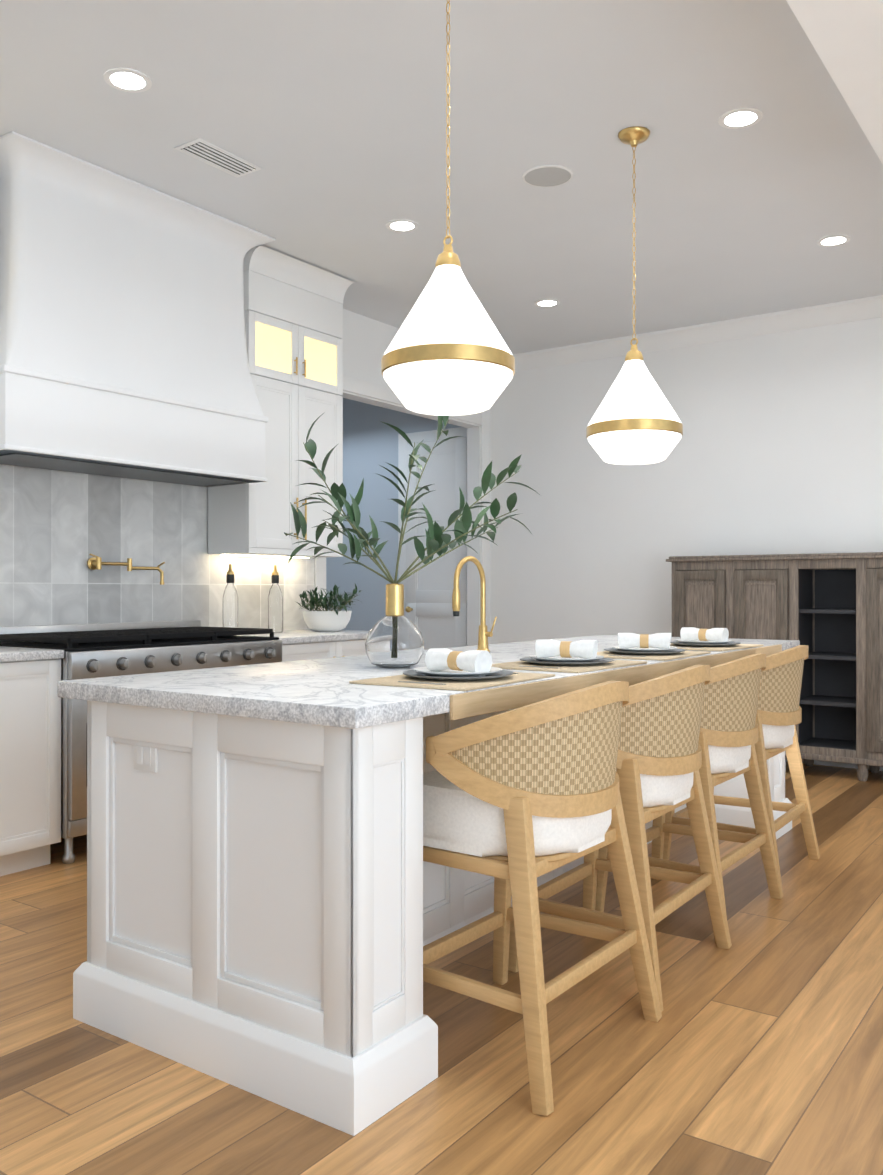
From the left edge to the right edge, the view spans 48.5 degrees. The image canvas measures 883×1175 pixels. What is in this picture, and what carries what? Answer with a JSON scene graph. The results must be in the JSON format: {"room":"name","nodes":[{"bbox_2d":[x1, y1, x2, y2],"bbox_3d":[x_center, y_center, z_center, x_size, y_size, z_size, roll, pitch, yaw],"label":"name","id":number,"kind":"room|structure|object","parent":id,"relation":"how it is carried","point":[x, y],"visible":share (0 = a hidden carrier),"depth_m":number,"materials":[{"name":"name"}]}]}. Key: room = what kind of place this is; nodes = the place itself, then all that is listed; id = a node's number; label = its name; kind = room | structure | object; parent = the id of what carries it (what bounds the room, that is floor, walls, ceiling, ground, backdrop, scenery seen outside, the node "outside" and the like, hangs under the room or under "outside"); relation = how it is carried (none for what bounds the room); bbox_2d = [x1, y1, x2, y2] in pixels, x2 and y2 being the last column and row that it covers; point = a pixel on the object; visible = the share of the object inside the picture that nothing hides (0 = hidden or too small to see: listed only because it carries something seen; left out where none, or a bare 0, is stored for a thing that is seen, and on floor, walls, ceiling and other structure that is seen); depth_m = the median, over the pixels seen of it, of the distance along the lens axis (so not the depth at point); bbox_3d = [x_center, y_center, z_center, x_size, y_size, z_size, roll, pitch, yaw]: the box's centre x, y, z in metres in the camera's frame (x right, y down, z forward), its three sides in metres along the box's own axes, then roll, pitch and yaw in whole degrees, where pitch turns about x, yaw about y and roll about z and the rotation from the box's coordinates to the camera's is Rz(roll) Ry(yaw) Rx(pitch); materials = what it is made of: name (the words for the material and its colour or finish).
{"room":"kitchen","nodes":[
{"label":"kitchen","id":0,"kind":"room"},
{"bbox_2d":[314,309,489,645],"bbox_3d":[-2.466,-0.347,4.071,0.138,3.050,9.800,0,0,35],"label":"wall","id":1,"kind":"structure","parent":0,"point":[367,341],"depth_m":7.01,"materials":[{"name":"paint"}]},
{"bbox_2d":[87,554,164,584],"bbox_3d":[-1.611,-0.092,5.020,0.400,0.153,0.077,0,0,-37],"label":"pot filler","id":2,"kind":"object","parent":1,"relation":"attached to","point":[93,563],"visible":0.98,"depth_m":5.00,"materials":[{"name":"gold metal"}]},
{"bbox_2d":[0,131,274,486],"bbox_3d":[-1.545,-1.217,4.782,0.542,1.304,1.514,0,0,35],"label":"range hood","id":3,"kind":"object","parent":1,"relation":"attached to","point":[123,350],"visible":0.98,"depth_m":4.55,"materials":[{"name":"paint"}]},
{"bbox_2d":[0,464,313,630],"bbox_3d":[-2.169,-0.179,4.397,0.008,0.885,4.675,0,0,35],"label":"backsplash","id":4,"kind":"structure","parent":1,"relation":"attached to","point":[57,528],"depth_m":5.09,"materials":[{"name":"tile"}]},
{"bbox_2d":[208,245,354,558],"bbox_3d":[-0.926,-1.024,5.761,0.425,1.684,0.785,0,0,35],"label":"upper cabinet","id":5,"kind":"object","parent":1,"relation":"attached to","point":[293,313],"visible":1,"depth_m":5.63,"materials":[{"name":"paint"}]},
{"bbox_2d":[0,762,882,1174],"bbox_3d":[-0.633,1.224,2.848,10.800,0.100,9.920,0,0,35],"label":"floor","id":6,"kind":"structure","parent":0,"point":[756,1048],"depth_m":2.42,"materials":[{"name":"brown wood"}]},
{"bbox_2d":[0,658,60,875],"bbox_3d":[-2.105,0.738,3.951,0.616,0.880,0.872,0,0,35],"label":"base cabinet","id":7,"kind":"object","parent":6,"relation":"on","point":[30,765],"depth_m":4.02,"materials":[{"name":"paint"}]},
{"bbox_2d":[0,646,63,661],"bbox_3d":[-2.551,0.278,3.302,0.636,0.036,2.448,0,0,35],"label":"countertop","id":8,"kind":"structure","parent":7,"relation":"on","point":[7,654],"depth_m":4.02,"materials":[{"name":"white stone"}]},
{"bbox_2d":[0,620,281,863],"bbox_3d":[-1.438,0.680,4.781,0.718,0.998,1.246,0,0,35],"label":"range","id":9,"kind":"object","parent":6,"relation":"on","point":[94,650],"visible":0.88,"depth_m":4.40,"materials":[{"name":"silver metal"}]},
{"bbox_2d":[235,629,368,661],"bbox_3d":[-0.836,0.724,5.719,0.652,0.915,0.973,0,0,35],"label":"base cabinet","id":10,"kind":"object","parent":6,"relation":"on","point":[307,644],"visible":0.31,"depth_m":5.49,"materials":[{"name":"paint"}]},
{"bbox_2d":[223,564,237,627],"bbox_3d":[-1.177,0.066,5.462,0.086,0.397,0.086,0,0,35],"label":"bottle","id":11,"kind":"object","parent":10,"relation":"on","point":[230,606],"visible":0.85,"depth_m":5.43,"materials":[{"name":"clear glass"}]},
{"bbox_2d":[268,565,282,632],"bbox_3d":[-0.976,0.067,5.748,0.086,0.397,0.086,0,0,35],"label":"bottle","id":12,"kind":"object","parent":10,"relation":"on","point":[275,610],"visible":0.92,"depth_m":5.72,"materials":[{"name":"clear glass"}]},
{"bbox_2d":[296,584,361,631],"bbox_3d":[-0.649,0.118,5.988,0.488,0.297,0.509,0,0,35],"label":"plant pot","id":13,"kind":"object","parent":10,"relation":"on","point":[327,619],"visible":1,"depth_m":5.88,"materials":[{"name":"ceramic"}]},
{"bbox_2d":[73,655,791,1135],"bbox_3d":[0.355,0.739,3.730,1.000,0.875,3.300,0,0,35],"label":"kitchen island","id":14,"kind":"object","parent":6,"relation":"on","point":[276,903],"depth_m":2.32,"materials":[{"name":"paint"}]},
{"bbox_2d":[58,635,799,730],"bbox_3d":[0.355,0.279,3.731,1.060,0.045,3.360,0,0,35],"label":"island countertop","id":15,"kind":"structure","parent":14,"relation":"on","point":[313,692],"depth_m":2.53,"materials":[{"name":"white stone"}]},
{"bbox_2d":[284,412,539,667],"bbox_3d":[-0.149,-0.212,3.140,0.968,0.933,0.777,0,0,35],"label":"vase","id":16,"kind":"object","parent":15,"relation":"on","point":[394,638],"visible":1,"depth_m":3.07,"materials":[{"name":"clear glass"}]},
{"bbox_2d":[349,648,554,690],"bbox_3d":[0.041,0.211,2.686,0.377,0.084,0.502,0,0,35],"label":"place setting","id":17,"kind":"object","parent":15,"relation":"on","point":[446,669],"visible":1,"depth_m":2.62,"materials":[{"name":"fabric"}]},
{"bbox_2d":[452,556,496,651],"bbox_3d":[0.127,0.066,3.832,0.087,0.380,0.234,0,0,35],"label":"faucet","id":18,"kind":"object","parent":15,"relation":"on","point":[484,634],"visible":0.94,"depth_m":3.89,"materials":[{"name":"gold metal"}]},
{"bbox_2d":[491,639,647,672],"bbox_3d":[0.404,0.212,3.201,0.368,0.084,0.496,0,0,35],"label":"place setting","id":19,"kind":"object","parent":15,"relation":"on","point":[552,655],"visible":0.98,"depth_m":3.15,"materials":[{"name":"fabric"}]},
{"bbox_2d":[597,633,710,660],"bbox_3d":[0.765,0.214,3.713,0.373,0.084,0.499,0,0,35],"label":"place setting","id":20,"kind":"object","parent":15,"relation":"on","point":[656,646],"visible":0.96,"depth_m":3.67,"materials":[{"name":"fabric"}]},
{"bbox_2d":[670,627,763,650],"bbox_3d":[1.130,0.215,4.231,0.377,0.084,0.502,0,0,35],"label":"place setting","id":21,"kind":"object","parent":15,"relation":"on","point":[712,639],"visible":0.92,"depth_m":4.17,"materials":[{"name":"fabric"}]},
{"bbox_2d":[423,681,661,1115],"bbox_3d":[0.216,0.705,2.557,0.534,0.946,0.626,0,0,35],"label":"stool","id":22,"kind":"object","parent":6,"relation":"on","point":[517,802],"visible":0.9,"depth_m":2.34,"materials":[{"name":"brown wood"}]},
{"bbox_2d":[508,665,731,1011],"bbox_3d":[0.572,0.706,3.085,0.534,0.946,0.626,0,0,35],"label":"stool","id":23,"kind":"object","parent":6,"relation":"on","point":[659,761],"visible":0.6,"depth_m":2.87,"materials":[{"name":"brown wood"}]},
{"bbox_2d":[595,654,782,943],"bbox_3d":[0.914,0.707,3.605,0.532,0.946,0.626,0,0,35],"label":"stool","id":24,"kind":"object","parent":6,"relation":"on","point":[728,736],"visible":0.5,"depth_m":3.41,"materials":[{"name":"brown wood"}]},
{"bbox_2d":[663,645,819,891],"bbox_3d":[1.267,0.709,4.138,0.534,0.946,0.626,0,0,35],"label":"stool","id":25,"kind":"object","parent":6,"relation":"on","point":[779,714],"visible":0.4,"depth_m":3.94,"materials":[{"name":"brown wood"}]},
{"bbox_2d":[666,552,882,780],"bbox_3d":[2.506,0.485,6.245,2.085,1.395,0.450,0,0,35],"label":"sideboard","id":26,"kind":"object","parent":6,"relation":"on","point":[827,608],"visible":0.52,"depth_m":6.36,"materials":[{"name":"brown wood"}]},
{"bbox_2d":[0,0,882,354],"bbox_3d":[-0.633,-1.926,2.855,10.800,0.100,9.920,0,0,35],"label":"ceiling","id":27,"kind":"structure","parent":0,"point":[328,116],"depth_m":4.09,"materials":[{"name":"paint"}]},
{"bbox_2d":[104,68,151,92],"bbox_3d":[-1.158,-1.870,3.614,0.170,0.006,0.170,0,0,35],"label":"recessed light","id":28,"kind":"object","parent":27,"relation":"in","point":[127,79],"visible":1,"depth_m":3.61,"materials":[{"name":"paint"}]},
{"bbox_2d":[174,138,261,177],"bbox_3d":[-0.970,-1.867,4.267,0.160,0.010,0.360,0,0,35],"label":"ceiling vent","id":29,"kind":"object","parent":27,"relation":"in","point":[204,151],"visible":1,"depth_m":4.25,"materials":[{"name":"metal"}]},
{"bbox_2d":[386,219,417,231],"bbox_3d":[-0.203,-1.867,5.057,0.170,0.006,0.170,0,0,35],"label":"recessed light","id":30,"kind":"object","parent":27,"relation":"in","point":[398,225],"visible":1,"depth_m":5.05,"materials":[{"name":"paint"}]},
{"bbox_2d":[381,0,514,415],"bbox_3d":[0.019,-1.198,2.868,0.390,1.352,0.390,0,0,35],"label":"pendant light","id":31,"kind":"object","parent":27,"relation":"hanging from","point":[447,352],"visible":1,"depth_m":2.75,"materials":[{"name":"white glass"}]},
{"bbox_2d":[534,299,559,306],"bbox_3d":[0.693,-1.863,6.422,0.170,0.006,0.170,0,0,35],"label":"recessed light","id":32,"kind":"object","parent":27,"relation":"in","point":[547,303],"visible":1,"depth_m":6.42,"materials":[{"name":"paint"}]},
{"bbox_2d":[522,165,572,186],"bbox_3d":[0.483,-1.868,4.449,0.230,0.006,0.230,0,0,35],"label":"ceiling speaker","id":33,"kind":"object","parent":27,"relation":"attached to","point":[547,175],"visible":1,"depth_m":4.43,"materials":[{"name":"paint"}]},
{"bbox_2d":[586,126,682,464],"bbox_3d":[0.794,-1.196,4.037,0.390,1.352,0.390,0,0,35],"label":"pendant light","id":34,"kind":"object","parent":27,"relation":"hanging from","point":[635,419],"visible":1,"depth_m":3.92,"materials":[{"name":"white glass"}]},
{"bbox_2d":[718,108,762,128],"bbox_3d":[1.193,-1.870,3.907,0.170,0.006,0.170,0,0,35],"label":"recessed light","id":35,"kind":"object","parent":27,"relation":"in","point":[740,118],"visible":1,"depth_m":3.90,"materials":[{"name":"paint"}]},
{"bbox_2d":[817,235,850,246],"bbox_3d":[2.111,-1.866,5.274,0.170,0.006,0.170,0,0,35],"label":"recessed light","id":36,"kind":"object","parent":27,"relation":"in","point":[830,241],"visible":1,"depth_m":5.27,"materials":[{"name":"paint"}]},
{"bbox_2d":[786,0,882,163],"bbox_3d":[0.680,-1.753,1.855,0.540,0.249,9.800,0,0,35],"label":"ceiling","id":37,"kind":"structure","parent":27,"relation":"attached to","point":[845,37],"depth_m":2.95,"materials":[{"name":"paint"}]},
{"bbox_2d":[326,295,882,770],"bbox_3d":[2.159,-0.341,6.809,10.800,3.050,0.232,0,0,35],"label":"wall","id":38,"kind":"structure","parent":0,"point":[778,447],"depth_m":7.30,"materials":[{"name":"paint"}]}
]}

